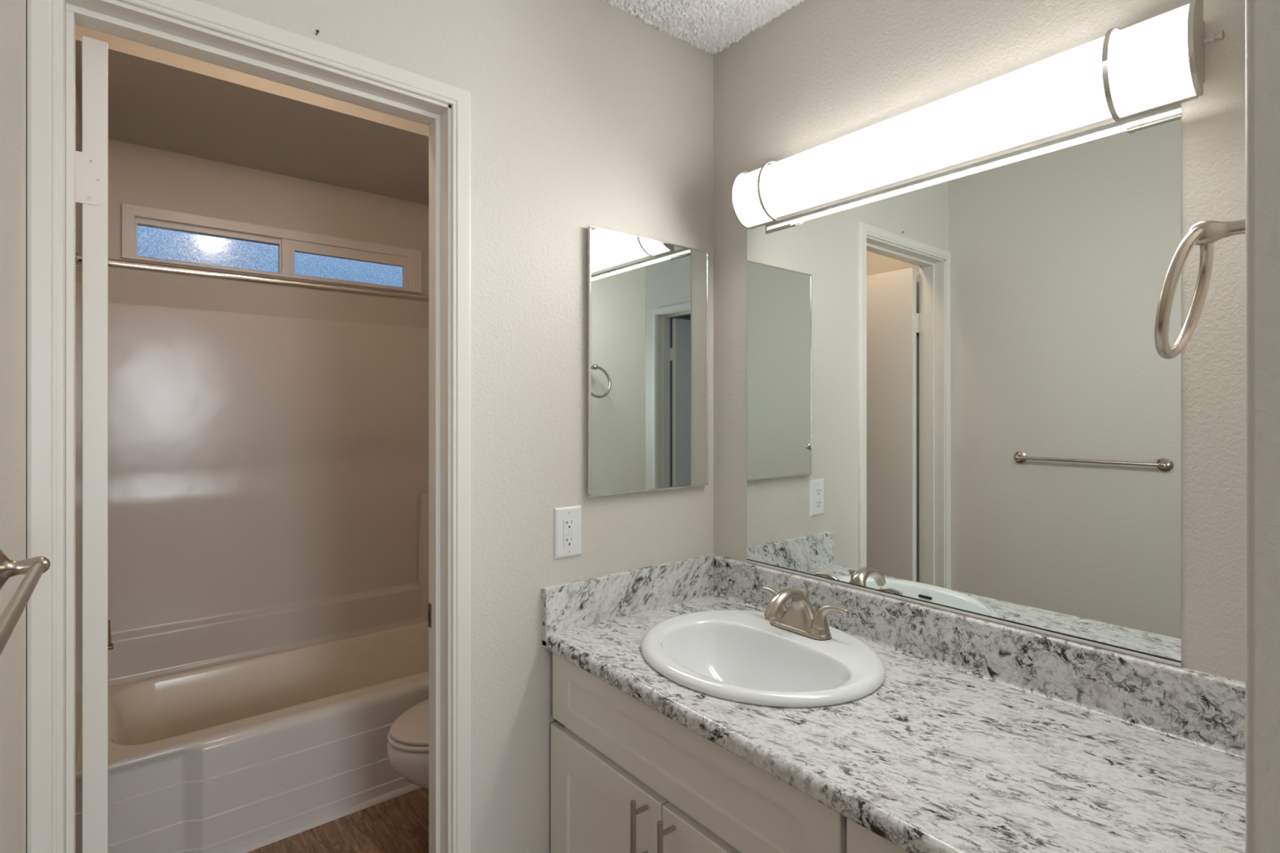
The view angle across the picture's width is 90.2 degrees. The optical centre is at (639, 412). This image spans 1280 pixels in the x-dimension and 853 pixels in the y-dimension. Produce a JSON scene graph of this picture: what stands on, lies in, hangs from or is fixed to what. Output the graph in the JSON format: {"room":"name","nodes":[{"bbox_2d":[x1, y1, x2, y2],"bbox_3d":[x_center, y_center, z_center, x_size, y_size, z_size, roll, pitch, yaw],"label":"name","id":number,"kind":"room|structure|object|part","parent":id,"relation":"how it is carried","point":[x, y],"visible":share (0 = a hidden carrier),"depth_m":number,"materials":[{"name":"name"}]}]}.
{"room":"bathroom","nodes":[
{"label":"bathroom","id":0,"kind":"room"},
{"bbox_2d":[0,0,81,852],"bbox_3d":[-0.358,0.115,0.176,0.100,2.480,5.600,0,0,-39],"label":"wall","id":1,"kind":"structure","parent":0,"point":[13,13],"depth_m":0.87,"materials":[{"name":"white paint"}]},
{"bbox_2d":[0,548,50,656],"bbox_3d":[-0.595,0.187,0.586,0.046,0.049,0.521,0,0,-39],"label":"towel bar","id":2,"kind":"object","parent":1,"relation":"attached to","point":[33,568],"visible":1,"depth_m":0.69,"materials":[{"name":"silver metal"}]},
{"bbox_3d":[-0.743,0.187,0.770,0.046,0.049,0.049,0,0,-39],"label":"post","id":3,"kind":"part","parent":2,"relation":"part of","materials":[{"name":"silver metal"}]},
{"bbox_2d":[75,252,428,302],"bbox_3d":[-0.991,-0.424,2.236,1.503,0.056,0.056,0,0,-39],"label":"shower rod","id":4,"kind":"object","parent":1,"relation":"attached to","point":[112,263],"visible":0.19,"depth_m":2.03,"materials":[{"name":"silver metal"}]},
{"bbox_2d":[75,24,428,204],"bbox_3d":[0.006,-1.096,0.406,4.950,0.176,5.700,0,0,-39],"label":"ceiling","id":5,"kind":"structure","parent":0,"point":[159,99],"depth_m":2.25,"materials":[{"name":"white"}]},
{"bbox_2d":[107,138,428,328],"bbox_3d":[-1.462,0.115,2.820,1.503,2.480,0.100,0,0,-39],"label":"wall","id":6,"kind":"structure","parent":0,"point":[138,175],"depth_m":2.65,"materials":[{"name":"beige paint"}]},
{"bbox_2d":[121,203,421,293],"bbox_3d":[-1.504,-0.674,2.739,1.119,0.204,0.063,0,0,-39],"label":"window","id":7,"kind":"structure","parent":6,"relation":"in","point":[149,234],"depth_m":2.67,"materials":[{"name":"blue glass"}]},
{"bbox_3d":[-1.725,-0.660,2.575,0.496,0.157,0.040,0,0,-39],"label":"fixed sash","id":8,"kind":"part","parent":7,"relation":"part of","materials":[{"name":"glass"}]},
{"bbox_3d":[-1.729,-0.653,2.579,0.490,0.132,0.005,0,0,-39],"label":"pane","id":9,"kind":"part","parent":7,"relation":"part of","materials":[{"name":"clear glass"}]},
{"bbox_3d":[-1.308,-0.643,2.890,0.485,0.113,0.005,0,0,-39],"label":"pane","id":10,"kind":"part","parent":7,"relation":"part of","materials":[{"name":"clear glass"}]},
{"bbox_3d":[-1.308,-0.659,2.889,0.507,0.156,0.030,0,0,-39],"label":"sliding sash","id":11,"kind":"part","parent":7,"relation":"part of","materials":[{"name":"glass"}]},
{"bbox_2d":[246,787,428,852],"bbox_3d":[0.006,1.405,0.406,4.950,0.100,5.700,0,0,-39],"label":"floor","id":12,"kind":"structure","parent":0,"point":[400,824],"depth_m":2.06,"materials":[{"name":"brown wood"}]},
{"bbox_2d":[75,620,428,852],"bbox_3d":[-1.192,1.174,2.485,1.502,0.362,0.758,0,0,-39],"label":"bathtub","id":13,"kind":"object","parent":12,"relation":"on","point":[222,757],"visible":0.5,"depth_m":2.13,"materials":[{"name":"white plastic"}]},
{"bbox_2d":[75,271,428,768],"bbox_3d":[-1.207,0.293,2.504,1.502,1.398,0.710,0,0,-39],"label":"tub surround","id":14,"kind":"object","parent":13,"relation":"on","point":[268,475],"visible":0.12,"depth_m":2.62,"materials":[{"name":"white plastic"}]},
{"bbox_3d":[-1.769,0.300,2.013,0.010,1.385,0.650,0,0,-39],"label":"panel","id":15,"kind":"part","parent":14,"relation":"part of","materials":[{"name":"white plastic"}]},
{"bbox_2d":[417,492,428,619],"bbox_3d":[-0.917,0.689,3.094,0.287,0.604,0.111,0,0,-39],"label":"corner shelf","id":16,"kind":"object","parent":14,"relation":"attached to","point":[423,497],"depth_m":3.05,"materials":[{"name":"white plastic"}]},
{"bbox_2d":[75,620,428,771],"bbox_3d":[-1.207,1.138,2.503,1.502,0.290,0.712,0,0,-39],"label":"basin","id":17,"kind":"object","parent":13,"relation":"in","point":[151,722],"depth_m":2.47,"materials":[{"name":"beige"}]},
{"bbox_2d":[224,783,422,852],"bbox_3d":[-0.949,1.347,2.184,1.501,0.016,0.016,0,0,-39],"label":"trim","id":18,"kind":"structure","parent":13,"relation":"attached to","point":[297,829],"depth_m":2.10,"materials":[{"name":"white wood"}]},
{"bbox_2d":[386,698,428,789],"bbox_3d":[-0.430,0.980,2.104,0.780,0.750,0.444,0,0,-39],"label":"toilet","id":19,"kind":"object","parent":12,"relation":"on","point":[407,746],"visible":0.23,"depth_m":1.84,"materials":[{"name":"white ceramic"}]},
{"bbox_3d":[-0.506,0.964,2.043,0.581,0.015,0.366,0,0,-39],"label":"seat","id":20,"kind":"part","parent":19,"relation":"part of","materials":[{"name":"white"}]},
{"bbox_3d":[-0.489,1.164,2.056,0.628,0.382,0.368,0,0,-39],"label":"bowl","id":21,"kind":"part","parent":19,"relation":"part of","materials":[{"name":"white ceramic"}]},
{"bbox_3d":[-0.503,0.942,2.045,0.574,0.024,0.360,0,0,-39],"label":"lid","id":22,"kind":"part","parent":19,"relation":"part of","materials":[{"name":"white"}]},
{"bbox_2d":[551,653,908,852],"bbox_3d":[0.379,0.968,1.236,0.604,0.774,1.268,0,0,-39],"label":"vanity cabinet","id":23,"kind":"object","parent":12,"relation":"on","point":[627,777],"visible":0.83,"depth_m":1.25,"materials":[{"name":"white paint"}]},
{"bbox_3d":[-0.082,1.002,1.407,0.019,0.477,0.413,0,0,-39],"label":"door","id":24,"kind":"part","parent":23,"relation":"part of","materials":[{"name":"white paint"}]},
{"bbox_3d":[-0.013,0.833,1.250,0.012,0.140,0.011,0,0,-39],"label":"handle","id":25,"kind":"part","parent":23,"relation":"part of","materials":[{"name":"silver metal"}]},
{"bbox_3d":[0.037,0.833,1.187,0.012,0.140,0.011,0,0,-39],"label":"handle","id":26,"kind":"part","parent":23,"relation":"part of","materials":[{"name":"silver metal"}]},
{"bbox_3d":[0.174,1.002,1.089,0.019,0.477,0.396,0,0,-39],"label":"door","id":27,"kind":"part","parent":23,"relation":"part of","materials":[{"name":"white paint"}]},
{"bbox_3d":[0.440,0.663,0.760,0.019,0.164,0.430,0,0,-39],"label":"drawer","id":28,"kind":"part","parent":23,"relation":"part of","materials":[{"name":"white paint"}]},
{"bbox_2d":[542,554,1245,852],"bbox_3d":[0.393,0.504,1.246,0.593,0.151,1.278,0,0,-39],"label":"countertop","id":29,"kind":"structure","parent":23,"relation":"on","point":[977,735],"depth_m":1.08,"materials":[{"name":"white stone"}]},
{"bbox_2d":[640,609,885,707],"bbox_3d":[0.263,0.600,1.433,0.499,0.158,0.555,0,0,-39],"label":"sink","id":30,"kind":"object","parent":29,"relation":"in","point":[736,655],"visible":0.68,"depth_m":1.46,"materials":[{"name":"white ceramic"}]},
{"bbox_2d":[760,581,848,640],"bbox_3d":[0.389,0.468,1.531,0.188,0.111,0.188,0,0,8],"label":"faucet","id":31,"kind":"object","parent":30,"relation":"on","point":[800,618],"visible":1,"depth_m":1.50,"materials":[{"name":"silver metal"}]},
{"bbox_3d":[0.333,0.472,1.594,0.039,0.056,0.089,0,0,-39],"label":"lever handle","id":32,"kind":"part","parent":31,"relation":"part of","materials":[{"name":"silver metal"}]},
{"bbox_3d":[0.349,0.510,1.574,0.050,0.023,0.050,0,0,-39],"label":"handle","id":33,"kind":"part","parent":31,"relation":"part of","materials":[{"name":"silver metal"}]},
{"bbox_3d":[0.345,0.470,1.500,0.145,0.106,0.116,0,0,-39],"label":"spout","id":34,"kind":"part","parent":31,"relation":"part of","materials":[{"name":"silver metal"}]},
{"bbox_3d":[0.384,0.517,1.531,0.052,0.009,0.164,0,0,-39],"label":"plate","id":35,"kind":"part","parent":31,"relation":"part of","materials":[{"name":"silver metal"}]},
{"bbox_3d":[0.406,0.468,1.549,0.019,0.111,0.019,0,0,-39],"label":"lift rod","id":36,"kind":"part","parent":31,"relation":"part of","materials":[{"name":"silver metal"}]},
{"bbox_3d":[0.419,0.510,1.487,0.050,0.023,0.050,0,0,-39],"label":"handle","id":37,"kind":"part","parent":31,"relation":"part of","materials":[{"name":"silver metal"}]},
{"bbox_3d":[0.435,0.472,1.468,0.039,0.056,0.089,0,0,-39],"label":"lever handle","id":38,"kind":"part","parent":31,"relation":"part of","materials":[{"name":"silver metal"}]},
{"bbox_2d":[197,0,713,852],"bbox_3d":[-0.360,0.115,1.534,1.603,2.480,0.115,0,0,-39],"label":"wall","id":39,"kind":"structure","parent":0,"point":[584,113],"depth_m":1.55,"materials":[{"name":"white paint"}]},
{"bbox_2d":[75,35,113,852],"bbox_3d":[-1.150,0.342,1.345,0.061,2.002,0.643,0,0,-39],"label":"door","id":40,"kind":"structure","parent":39,"relation":"in","point":[91,163],"depth_m":1.13,"materials":[{"name":"white paint"}]},
{"bbox_3d":[-1.145,0.480,1.375,0.016,0.060,0.024,0,0,-39],"label":"latch plate","id":41,"kind":"part","parent":40,"relation":"part of","materials":[{"name":"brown metal"}]},
{"bbox_2d":[26,0,471,852],"bbox_3d":[-0.698,0.318,1.253,0.722,2.075,0.128,0,0,-39],"label":"door frame","id":42,"kind":"structure","parent":39,"relation":"attached to","point":[42,15],"depth_m":1.13,"materials":[{"name":"white paint"}]},
{"bbox_3d":[-0.482,0.466,1.462,0.002,0.054,0.017,0,0,-39],"label":"strike plate","id":43,"kind":"part","parent":42,"relation":"part of","materials":[{"name":"brown metal"}]},
{"bbox_2d":[554,505,581,559],"bbox_3d":[-0.179,0.301,1.600,0.079,0.126,0.010,0,0,-39],"label":"wall outlet","id":44,"kind":"object","parent":39,"relation":"attached to","point":[567,520],"visible":1,"depth_m":1.59,"materials":[{"name":"white plastic"}]},
{"bbox_2d":[563,518,574,546],"bbox_3d":[-0.177,0.301,1.598,0.033,0.067,0.003,0,0,-39],"label":"receptacle","id":45,"kind":"object","parent":44,"relation":"attached to","point":[568,523],"depth_m":1.60,"materials":[{"name":"white plastic"}]},
{"bbox_2d":[587,225,708,497],"bbox_3d":[0.031,-0.130,1.763,0.424,0.692,0.020,0,0,-39],"label":"medicine cabinet","id":46,"kind":"object","parent":39,"relation":"attached to","point":[648,298],"visible":1,"depth_m":1.74,"materials":[{"name":"silver mirror"}]},
{"bbox_2d":[603,0,804,54],"bbox_3d":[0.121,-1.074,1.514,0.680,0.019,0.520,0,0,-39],"label":"ceiling","id":47,"kind":"structure","parent":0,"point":[711,26],"depth_m":1.74,"materials":[{"name":"white paint"}]},
{"bbox_2d":[713,0,1245,682],"bbox_3d":[0.662,0.115,1.464,0.100,2.480,1.278,0,0,-39],"label":"wall","id":48,"kind":"structure","parent":0,"point":[821,72],"depth_m":1.32,"materials":[{"name":"white paint"}]},
{"bbox_2d":[745,103,1182,668],"bbox_3d":[0.607,-0.046,1.447,0.008,0.950,0.964,0,0,-39],"label":"wall mirror","id":49,"kind":"object","parent":48,"relation":"attached to","point":[962,398],"visible":0.98,"depth_m":1.31,"materials":[{"name":"silver mirror"}]},
{"bbox_2d":[730,0,1224,229],"bbox_3d":[0.589,-0.587,1.387,0.110,0.157,1.008,0,0,-39],"label":"vanity light","id":50,"kind":"object","parent":48,"relation":"attached to","point":[1156,62],"visible":1,"depth_m":1.21,"materials":[{"name":"white plastic"}]},
{"bbox_3d":[0.332,-0.662,1.733,0.014,0.007,0.088,0,0,-39],"label":"rail","id":51,"kind":"part","parent":50,"relation":"part of","materials":[{"name":"metal"}]},
{"bbox_3d":[0.332,-0.512,1.733,0.014,0.007,0.088,0,0,-39],"label":"rail","id":52,"kind":"part","parent":50,"relation":"part of","materials":[{"name":"metal"}]},
{"bbox_3d":[0.866,-0.662,1.073,0.014,0.007,0.110,0,0,-39],"label":"rail","id":53,"kind":"part","parent":50,"relation":"part of","materials":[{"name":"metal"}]},
{"bbox_3d":[0.866,-0.512,1.073,0.014,0.007,0.110,0,0,-39],"label":"rail","id":54,"kind":"part","parent":50,"relation":"part of","materials":[{"name":"metal"}]},
{"bbox_2d":[711,554,1245,760],"bbox_3d":[0.612,0.486,1.423,0.030,0.112,1.278,0,0,-39],"label":"backsplash","id":55,"kind":"structure","parent":48,"relation":"attached to","point":[1202,709],"depth_m":1.23,"materials":[{"name":"white stone"}]},
{"bbox_2d":[1245,0,1279,852],"bbox_3d":[1.271,0.115,1.060,2.060,2.480,0.115,0,0,-39],"label":"door frame","id":56,"kind":"structure","parent":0,"point":[1262,16],"depth_m":0.45,"materials":[{"name":"white paint"}]},
{"bbox_2d":[1154,218,1245,359],"bbox_3d":[0.695,-0.156,0.752,0.160,0.180,0.129,0,0,-39],"label":"towel ring","id":57,"kind":"object","parent":56,"relation":"attached to","point":[1204,234],"visible":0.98,"depth_m":0.76,"materials":[{"name":"silver metal"}]},
{"bbox_3d":[0.704,-0.216,0.742,0.060,0.060,0.102,0,0,-39],"label":"post","id":58,"kind":"part","parent":57,"relation":"part of","materials":[{"name":"silver metal"}]}
]}

